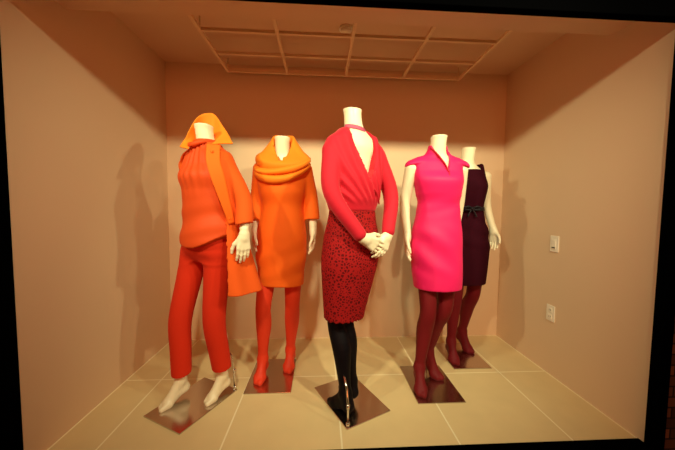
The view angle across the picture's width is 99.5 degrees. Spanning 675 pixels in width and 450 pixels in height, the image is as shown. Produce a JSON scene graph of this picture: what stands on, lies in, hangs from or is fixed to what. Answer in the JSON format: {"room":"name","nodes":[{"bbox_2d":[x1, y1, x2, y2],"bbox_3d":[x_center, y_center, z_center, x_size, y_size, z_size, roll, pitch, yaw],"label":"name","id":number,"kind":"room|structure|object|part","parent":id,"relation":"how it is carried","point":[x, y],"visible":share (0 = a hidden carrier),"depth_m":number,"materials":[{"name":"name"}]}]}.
{"room":"clothing store","nodes":[
{"label":"clothing store","id":0,"kind":"room"},
{"bbox_2d":[0,0,170,449],"bbox_3d":[-1.482,-0.137,1.844,0.100,2.404,1.262,0,3,-3],"label":"wall","id":1,"kind":"structure","parent":0,"point":[85,96],"depth_m":1.57,"materials":[{"name":"beige paint"}]},
{"bbox_2d":[55,0,635,34],"bbox_3d":[0.101,-1.196,1.396,2.993,0.204,0.317,0,3,-3],"label":"ceiling","id":2,"kind":"structure","parent":1,"relation":"attached to","point":[219,8],"depth_m":1.50,"materials":[{"name":"beige paint"}]},
{"bbox_2d":[165,62,507,339],"bbox_3d":[0.024,-0.166,2.610,3.193,2.404,0.100,0,3,-3],"label":"wall","id":3,"kind":"structure","parent":0,"point":[404,115],"depth_m":2.55,"materials":[{"name":"beige paint"}]},
{"bbox_2d":[111,11,565,74],"bbox_3d":[0.073,-1.379,1.908,3.193,0.100,1.362,0,3,-3],"label":"ceiling","id":4,"kind":"structure","parent":0,"point":[174,38],"depth_m":2.12,"materials":[{"name":"beige paint"}]},
{"bbox_2d":[339,24,351,33],"bbox_3d":[0.057,-1.311,1.928,0.089,0.037,0.089,0,3,-3],"label":"smoke detector","id":5,"kind":"object","parent":4,"relation":"attached to","point":[344,28],"visible":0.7,"depth_m":1.90,"materials":[{"name":"white plastic"}]},
{"bbox_2d":[187,15,511,80],"bbox_3d":[0.092,-1.278,1.987,1.960,0.110,0.838,0,3,-3],"label":"lattice","id":6,"kind":"object","parent":4,"relation":"hanging from","point":[201,30],"visible":0.73,"depth_m":2.08,"materials":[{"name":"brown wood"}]},
{"bbox_3d":[0.069,-1.265,2.397,1.960,0.032,0.020,0,3,-3],"label":"rail","id":7,"kind":"part","parent":6,"relation":"part of","materials":[{"name":"brown wood"}]},
{"bbox_3d":[0.084,-1.243,2.125,1.960,0.020,0.020,0,3,-3],"label":"rail","id":8,"kind":"part","parent":6,"relation":"part of","materials":[{"name":"brown wood"}]},
{"bbox_3d":[0.100,-1.227,1.854,1.960,0.020,0.020,0,3,-3],"label":"rail","id":9,"kind":"part","parent":6,"relation":"part of","materials":[{"name":"brown wood"}]},
{"bbox_2d":[47,335,636,449],"bbox_3d":[0.046,1.121,2.054,3.193,0.100,1.362,0,3,-3],"label":"floor","id":10,"kind":"structure","parent":0,"point":[516,400],"depth_m":1.69,"materials":[{"name":"beige tile"}]},
{"bbox_2d":[143,113,261,434],"bbox_3d":[-0.768,0.198,1.688,0.593,1.770,0.517,1,3,12],"label":"mannequin","id":11,"kind":"object","parent":10,"relation":"on","point":[217,204],"visible":1,"depth_m":1.65},
{"bbox_3d":[-0.873,1.076,1.734,0.300,0.008,0.410,2,4,25],"label":"plate","id":12,"kind":"part","parent":11,"relation":"part of","materials":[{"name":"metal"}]},
{"bbox_3d":[-0.690,0.920,1.832,0.064,0.295,0.011,-1,4,-32],"label":"support rod","id":13,"kind":"part","parent":11,"relation":"part of","materials":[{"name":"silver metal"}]},
{"bbox_2d":[243,135,319,394],"bbox_3d":[-0.370,0.222,1.982,0.486,1.702,0.410,0,3,-3],"label":"mannequin","id":14,"kind":"object","parent":10,"relation":"on","point":[284,196],"visible":0.99,"depth_m":1.91},
{"bbox_3d":[-0.460,1.063,2.026,0.300,0.008,0.410,0,3,-3],"label":"plate","id":15,"kind":"part","parent":14,"relation":"part of","materials":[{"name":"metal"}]},
{"bbox_2d":[314,107,398,429],"bbox_3d":[0.082,0.219,1.693,0.497,1.752,0.468,-1,4,-30],"label":"mannequin","id":16,"kind":"object","parent":10,"relation":"on","point":[355,169],"visible":1,"depth_m":1.55},
{"bbox_3d":[0.046,0.963,1.572,0.011,0.256,0.075,-1,4,-21],"label":"support rod","id":17,"kind":"part","parent":16,"relation":"part of","materials":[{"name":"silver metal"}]},
{"bbox_3d":[0.079,1.083,1.781,0.300,0.008,0.410,-1,4,-30],"label":"plate","id":18,"kind":"part","parent":16,"relation":"part of","materials":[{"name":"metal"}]},
{"bbox_2d":[400,134,469,403],"bbox_3d":[0.648,0.254,1.905,0.459,1.669,0.410,0,3,-3],"label":"mannequin","id":19,"kind":"object","parent":10,"relation":"on","point":[433,247],"visible":1,"depth_m":1.83},
{"bbox_3d":[0.630,1.079,1.952,0.300,0.008,0.410,0,3,-3],"label":"plate","id":20,"kind":"part","parent":19,"relation":"part of","materials":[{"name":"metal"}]},
{"bbox_2d":[435,147,500,369],"bbox_3d":[1.018,0.236,2.283,0.486,1.669,0.401,0,3,-3],"label":"mannequin","id":21,"kind":"object","parent":10,"relation":"on","point":[478,239],"visible":0.59,"depth_m":2.19},
{"bbox_3d":[1.001,1.061,2.330,0.290,0.008,0.400,0,3,-3],"label":"plate","id":22,"kind":"part","parent":21,"relation":"part of","materials":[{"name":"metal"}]},
{"bbox_2d":[496,21,674,441],"bbox_3d":[1.606,-0.114,2.019,0.100,2.404,1.262,0,3,-3],"label":"wall","id":23,"kind":"structure","parent":0,"point":[587,115],"depth_m":1.78,"materials":[{"name":"beige paint"}]},
{"bbox_2d":[546,304,554,322],"bbox_3d":[1.542,0.638,2.069,0.011,0.116,0.074,0,3,-3],"label":"wall outlet","id":24,"kind":"object","parent":23,"relation":"attached to","point":[550,310],"visible":1,"depth_m":2.06,"materials":[{"name":"white plastic"}]},
{"bbox_2d":[550,235,558,252],"bbox_3d":[1.547,0.135,2.038,0.012,0.116,0.074,0,3,-3],"label":"wall switch","id":25,"kind":"object","parent":23,"relation":"attached to","point":[554,240],"visible":1,"depth_m":2.03,"materials":[{"name":"white plastic"}]},
{"bbox_2d":[664,324,674,449],"bbox_3d":[2.056,0.241,1.467,0.860,2.368,0.130,0,3,-3],"label":"wall","id":26,"kind":"structure","parent":0,"point":[670,424],"depth_m":1.42,"materials":[{"name":"brick"}]},
{"bbox_2d":[0,0,674,449],"bbox_3d":[0.098,-0.112,1.299,3.893,3.050,0.085,0,3,-3],"label":"display case","id":27,"kind":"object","parent":26,"relation":"in","point":[11,434],"depth_m":1.27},
{"bbox_3d":[0.083,1.260,1.379,2.993,0.303,0.085,0,3,-3],"label":"sill","id":28,"kind":"part","parent":27,"relation":"part of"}
]}

